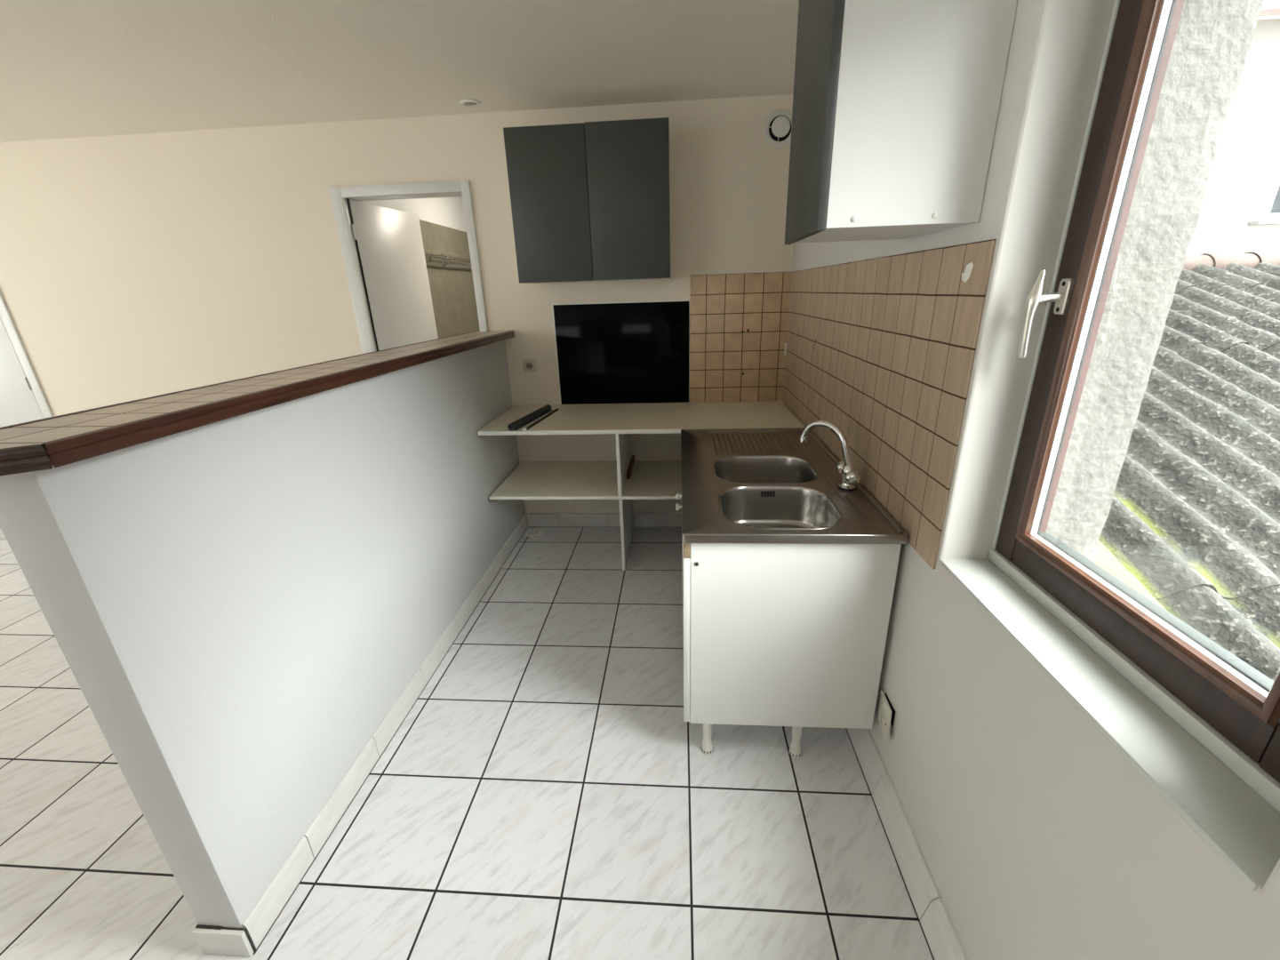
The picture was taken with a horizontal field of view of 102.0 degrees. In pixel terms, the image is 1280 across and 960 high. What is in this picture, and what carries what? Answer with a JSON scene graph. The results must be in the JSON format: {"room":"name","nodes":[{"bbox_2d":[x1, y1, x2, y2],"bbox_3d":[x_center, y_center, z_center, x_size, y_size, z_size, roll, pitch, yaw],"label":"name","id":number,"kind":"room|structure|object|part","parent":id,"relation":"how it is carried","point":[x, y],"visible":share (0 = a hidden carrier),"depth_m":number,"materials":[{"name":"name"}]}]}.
{"room":"kitchen","nodes":[
{"label":"kitchen","id":0,"kind":"room"},
{"bbox_2d":[0,339,527,949],"bbox_3d":[-0.915,0.141,2.160,0.123,1.226,2.396,0,20,4],"label":"wall","id":1,"kind":"structure","parent":0,"point":[237,605],"depth_m":1.29,"materials":[{"name":"white paint"}]},
{"bbox_2d":[192,924,255,956],"bbox_3d":[-0.984,1.090,1.227,0.126,0.087,0.014,0,20,4],"label":"baseboard","id":2,"kind":"structure","parent":1,"relation":"attached to","point":[214,940],"depth_m":1.22,"materials":[{"name":"stone"}]},
{"bbox_2d":[0,329,514,476],"bbox_3d":[-0.952,-0.416,1.845,0.245,0.039,2.588,0,20,4],"label":"ledge","id":3,"kind":"object","parent":1,"relation":"on","point":[65,439],"visible":1,"depth_m":1.08,"materials":[{"name":"wood"}]},
{"bbox_2d":[0,94,793,526],"bbox_3d":[-2.489,-0.805,3.265,6.688,2.345,0.120,0,20,4],"label":"wall","id":4,"kind":"structure","parent":0,"point":[133,267],"depth_m":2.96,"materials":[{"name":"paint"}]},
{"bbox_2d":[0,290,54,427],"bbox_3d":[-4.365,-0.634,3.396,0.926,2.050,0.019,0,20,4],"label":"door","id":5,"kind":"structure","parent":4,"relation":"in","point":[22,396],"depth_m":3.37,"materials":[{"name":"white laminate"}]},
{"bbox_2d":[328,180,487,353],"bbox_3d":[-1.255,-0.763,3.479,0.789,2.043,0.696,0,20,4],"label":"door","id":6,"kind":"structure","parent":4,"relation":"in","point":[382,249],"depth_m":3.10,"materials":[{"name":"white laminate"}]},
{"bbox_2d":[522,359,536,372],"bbox_3d":[-0.660,-0.681,3.095,0.080,0.080,0.022,0,20,4],"label":"wall outlet","id":7,"kind":"object","parent":4,"relation":"attached to","point":[529,365],"visible":1,"depth_m":3.10,"materials":[{"name":"beige plastic"}]},
{"bbox_2d":[503,117,671,283],"bbox_3d":[-0.233,-1.382,2.651,0.773,0.682,0.311,0,20,4],"label":"upper cabinet","id":8,"kind":"object","parent":4,"relation":"attached to","point":[590,201],"visible":1,"depth_m":2.50,"materials":[{"name":"grey laminate"}]},
{"bbox_3d":[-0.439,-1.329,2.529,0.382,0.680,0.018,0,20,4],"label":"door","id":9,"kind":"part","parent":8,"relation":"part of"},
{"bbox_3d":[-0.052,-1.334,2.500,0.388,0.682,0.018,0,20,4],"label":"door","id":10,"kind":"part","parent":8,"relation":"part of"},
{"bbox_2d":[527,512,681,527],"bbox_3d":[0.038,0.263,3.394,1.576,0.095,0.011,0,20,4],"label":"baseboard","id":11,"kind":"structure","parent":4,"relation":"attached to","point":[534,519],"depth_m":3.41,"materials":[{"name":"stone"}]},
{"bbox_2d":[552,299,688,404],"bbox_3d":[-0.104,-0.737,3.040,0.782,0.580,0.006,0,20,4],"label":"wall panel","id":12,"kind":"object","parent":4,"relation":"attached to","point":[629,352],"visible":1,"depth_m":3.03,"materials":[{"name":"black glass"}]},
{"bbox_2d":[689,272,791,402],"bbox_3d":[0.563,-0.799,2.964,0.550,0.708,0.012,0,20,4],"label":"backsplash","id":13,"kind":"structure","parent":4,"relation":"attached to","point":[739,323],"depth_m":2.96,"materials":[{"name":"tile"}]},
{"bbox_2d":[762,109,791,148],"bbox_3d":[0.702,-1.758,2.591,0.168,0.168,0.032,0,20,4],"label":"air vent","id":14,"kind":"object","parent":4,"relation":"in","point":[777,126],"visible":0.91,"depth_m":2.59,"materials":[{"name":"white plastic"}]},
{"bbox_2d":[0,0,799,142],"bbox_3d":[-2.459,-1.458,1.481,7.030,0.100,7.700,0,20,4],"label":"ceiling","id":15,"kind":"structure","parent":0,"point":[69,68],"depth_m":2.03,"materials":[{"name":"white paint"}]},
{"bbox_2d":[460,98,480,107],"bbox_3d":[-0.824,-1.832,2.522,0.098,0.010,0.098,0,20,4],"label":"recessed light","id":16,"kind":"object","parent":15,"relation":"in","point":[467,102],"visible":1,"depth_m":2.51,"materials":[{"name":"white plastic"}]},
{"bbox_2d":[353,196,479,338],"bbox_3d":[-1.636,-1.215,4.313,0.130,2.345,2.246,0,20,4],"label":"wall","id":17,"kind":"structure","parent":0,"point":[442,220],"depth_m":4.26,"materials":[{"name":"white paint"}]},
{"bbox_2d":[424,251,471,271],"bbox_3d":[-1.538,-1.801,4.281,0.075,0.118,0.990,0,20,4],"label":"towel rack","id":18,"kind":"object","parent":17,"relation":"attached to","point":[445,260],"visible":0.73,"depth_m":4.14,"materials":[{"name":"silver metal"}]},
{"bbox_3d":[-1.517,-1.807,4.277,0.034,0.062,0.990,0,20,4],"label":"rail","id":19,"kind":"part","parent":18,"relation":"part of","materials":[{"name":"silver metal"}]},
{"bbox_2d":[0,526,933,959],"bbox_3d":[-2.474,0.838,2.325,6.850,0.100,7.700,0,20,4],"label":"floor","id":20,"kind":"structure","parent":0,"point":[548,793],"depth_m":1.53,"materials":[{"name":"tile"}]},
{"bbox_2d":[252,528,527,954],"bbox_3d":[-0.836,0.723,2.346,0.004,0.001,2.374,0,20,4],"label":"joint","id":21,"kind":"object","parent":20,"relation":"on","point":[526,528],"visible":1,"depth_m":1.64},
{"bbox_2d":[525,527,544,538],"bbox_3d":[-0.685,0.339,3.362,0.134,0.021,0.122,-20,26,-40],"label":"cable","id":22,"kind":"object","parent":20,"relation":"on","point":[540,529],"visible":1,"depth_m":3.35,"materials":[{"name":"white plastic"}]},
{"bbox_2d":[528,526,560,527],"bbox_3d":[0.039,0.309,3.404,1.578,0.001,0.003,0,20,4],"label":"joint","id":23,"kind":"object","parent":20,"relation":"on","point":[528,526],"visible":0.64,"depth_m":3.46,"materials":[{"name":"grey"}]},
{"bbox_2d":[480,433,681,570],"bbox_3d":[-0.273,0.037,3.013,1.046,0.798,0.614,0,20,4],"label":"shelf unit","id":24,"kind":"object","parent":20,"relation":"on","point":[591,479],"visible":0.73,"depth_m":2.92,"materials":[{"name":"laminate"}]},
{"bbox_2d":[626,455,634,479],"bbox_3d":[-0.053,-0.080,3.087,0.017,0.040,0.325,0,20,5],"label":"wood block","id":25,"kind":"object","parent":24,"relation":"on","point":[632,460],"visible":1,"depth_m":3.03,"materials":[{"name":"brown wood"}]},
{"bbox_2d":[477,400,805,435],"bbox_3d":[0.009,-0.350,2.835,1.612,0.034,0.626,0,20,4],"label":"countertop","id":26,"kind":"structure","parent":24,"relation":"on","point":[663,418],"depth_m":2.75,"materials":[{"name":"laminate"}]},
{"bbox_2d":[507,404,552,431],"bbox_3d":[-0.585,-0.343,2.801,0.044,0.035,0.475,3,21,14],"label":"roll","id":27,"kind":"object","parent":26,"relation":"on","point":[524,420],"visible":1,"depth_m":2.75,"materials":[{"name":"black plastic"}]},
{"bbox_3d":[-0.529,-0.333,2.803,0.020,0.012,0.477,2,20,11],"label":"metal strip","id":28,"kind":"part","parent":26,"relation":"part of","materials":[{"name":"metal"}]},
{"bbox_2d":[675,492,901,757],"bbox_3d":[0.453,0.351,2.077,0.612,0.804,1.114,0,20,4],"label":"base cabinet","id":29,"kind":"object","parent":20,"relation":"on","point":[795,636],"visible":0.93,"depth_m":1.53,"materials":[{"name":"white laminate"}]},
{"bbox_3d":[0.155,0.063,2.054,0.025,0.026,0.026,0,20,4],"label":"knob","id":30,"kind":"part","parent":29,"relation":"part of","materials":[{"name":"white plastic"}]},
{"bbox_3d":[0.147,0.101,1.951,0.025,0.026,0.026,0,20,4],"label":"knob","id":31,"kind":"part","parent":29,"relation":"part of","materials":[{"name":"white plastic"}]},
{"bbox_3d":[0.201,0.214,2.344,0.020,0.592,0.555,0,20,4],"label":"door","id":32,"kind":"part","parent":29,"relation":"part of","materials":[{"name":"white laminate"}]},
{"bbox_3d":[0.161,0.405,1.822,0.020,0.592,0.551,0,20,4],"label":"door","id":33,"kind":"part","parent":29,"relation":"part of","materials":[{"name":"white laminate"}]},
{"bbox_3d":[0.172,0.002,1.972,0.018,0.058,1.110,0,20,4],"label":"rail","id":34,"kind":"part","parent":29,"relation":"part of","materials":[{"name":"beige wood"}]},
{"bbox_3d":[0.224,0.837,1.721,0.041,0.150,0.041,0,20,4],"label":"leg","id":35,"kind":"part","parent":29,"relation":"part of","materials":[{"name":"white plastic"}]},
{"bbox_2d":[680,427,908,543],"bbox_3d":[0.457,0.011,1.948,0.600,0.138,1.140,0,20,4],"label":"sink","id":36,"kind":"object","parent":29,"relation":"in","point":[740,485],"visible":0.92,"depth_m":1.74,"materials":[{"name":"silver metal"}]},
{"bbox_3d":[0.456,0.021,1.928,0.356,0.134,0.316,0,20,4],"label":"bowl","id":37,"kind":"part","parent":36,"relation":"part of","materials":[{"name":"metal"}]},
{"bbox_3d":[0.421,0.140,1.605,0.340,0.134,0.326,0,20,4],"label":"bowl","id":38,"kind":"part","parent":36,"relation":"part of","materials":[{"name":"metal"}]},
{"bbox_2d":[800,419,860,490],"bbox_3d":[0.647,-0.090,1.716,0.097,0.208,0.250,-11,22,-24],"label":"faucet","id":39,"kind":"object","parent":36,"relation":"on","point":[850,477],"visible":1,"depth_m":1.67,"materials":[{"name":"silver metal"}]},
{"bbox_3d":[0.619,-0.125,1.718,0.025,0.143,0.196,-17,25,-36],"label":"spout","id":40,"kind":"part","parent":39,"relation":"part of","materials":[{"name":"silver metal"}]},
{"bbox_2d":[835,461,860,488],"bbox_3d":[0.677,-0.012,1.688,0.054,0.078,0.136,0,20,4],"label":"tap","id":41,"kind":"object","parent":39,"relation":"on","point":[850,477],"depth_m":1.67,"materials":[{"name":"silver metal"}]},
{"bbox_3d":[0.434,0.469,1.538,0.566,0.656,0.016,0,20,4],"label":"panel","id":42,"kind":"part","parent":29,"relation":"part of","materials":[{"name":"white laminate"}]},
{"bbox_3d":[0.514,0.835,1.699,0.041,0.150,0.041,0,20,4],"label":"leg","id":43,"kind":"part","parent":29,"relation":"part of","materials":[{"name":"white plastic"}]},
{"bbox_2d":[845,728,934,959],"bbox_3d":[0.656,1.169,0.987,0.003,0.001,5.014,0,20,4],"label":"joint","id":44,"kind":"object","parent":20,"relation":"on","point":[845,728],"depth_m":1.40,"materials":[{"name":"grey"}]},
{"bbox_2d":[792,0,1279,959],"bbox_3d":[0.840,-0.278,1.663,0.194,2.445,7.700,0,20,4],"label":"wall","id":45,"kind":"structure","parent":0,"point":[1037,839],"depth_m":0.97,"materials":[{"name":"paint"}]},
{"bbox_2d":[878,689,895,740],"bbox_3d":[0.728,0.698,1.540,0.018,0.109,0.109,0,20,4],"label":"cover plate","id":46,"kind":"object","parent":45,"relation":"attached to","point":[886,712],"visible":1,"depth_m":1.52,"materials":[{"name":"beige plastic"}]},
{"bbox_2d":[783,239,996,568],"bbox_3d":[0.768,-0.458,2.037,0.006,0.727,1.940,0,20,4],"label":"backsplash","id":47,"kind":"structure","parent":45,"relation":"attached to","point":[882,350],"depth_m":1.46,"materials":[{"name":"tile"}]},
{"bbox_2d":[784,0,1017,244],"bbox_3d":[0.534,-0.932,1.122,0.325,0.736,0.378,0,20,4],"label":"upper cabinet","id":48,"kind":"object","parent":45,"relation":"attached to","point":[896,103],"visible":1,"depth_m":1.02,"materials":[{"name":"white laminate"}]},
{"bbox_3d":[0.380,-0.928,1.125,0.018,0.736,0.357,0,20,4],"label":"door","id":49,"kind":"part","parent":48,"relation":"part of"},
{"bbox_2d":[846,728,968,959],"bbox_3d":[0.673,1.141,0.937,0.039,0.088,5.100,0,20,4],"label":"baseboard","id":50,"kind":"structure","parent":45,"relation":"attached to","point":[941,935],"depth_m":1.35,"materials":[{"name":"stone"}]},
{"bbox_2d":[938,0,1279,891],"bbox_3d":[0.771,-0.291,0.664,0.216,1.302,0.722,0,20,4],"label":"window","id":51,"kind":"structure","parent":45,"relation":"in","point":[1229,708],"depth_m":0.86,"materials":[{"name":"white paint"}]},
{"bbox_3d":[0.765,-0.315,0.990,0.060,0.159,0.025,0,20,4],"label":"handle lever","id":52,"kind":"part","parent":51,"relation":"part of","materials":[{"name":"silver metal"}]},
{"bbox_3d":[0.797,-0.345,0.976,0.008,0.064,0.027,0,20,4],"label":"handle plate","id":53,"kind":"part","parent":51,"relation":"part of","materials":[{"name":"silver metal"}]},
{"bbox_3d":[0.738,0.314,0.888,0.112,0.013,0.721,0,20,4],"label":"sill","id":54,"kind":"part","parent":51,"relation":"part of","materials":[{"name":"white paint"}]},
{"bbox_2d":[1045,0,1263,561],"bbox_3d":[0.996,-0.539,1.555,0.142,4.000,8.100,0,20,4],"label":"wall","id":55,"kind":"structure","parent":0,"point":[1212,41],"depth_m":0.96,"materials":[{"name":"white paint"}]},
{"label":"outside","id":56,"kind":"structure","parent":0,"visible":0},
{"bbox_2d":[1185,0,1279,255],"bbox_3d":[8.352,-2.653,6.627,10.800,5.850,4.300,0,20,4],"label":"house","id":57,"kind":"structure","parent":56,"point":[1240,212],"depth_m":4.78,"materials":[{"name":"white paint"}]},
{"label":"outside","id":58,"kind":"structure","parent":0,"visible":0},
{"bbox_2d":[1098,251,1279,680],"bbox_3d":[4.950,0.942,2.319,7.350,3.884,7.554,-1,20,2],"label":"corrugated roof","id":59,"kind":"structure","parent":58,"point":[1194,516],"depth_m":1.64,"materials":[{"name":"ceramic"}]},
{"bbox_2d":[1093,540,1165,609],"bbox_3d":[1.193,0.591,0.919,0.344,2.143,5.960,0,20,4],"label":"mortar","id":60,"kind":"object","parent":59,"relation":"on","point":[1104,558],"visible":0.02,"depth_m":1.29,"materials":[{"name":"white concrete"}]}
]}

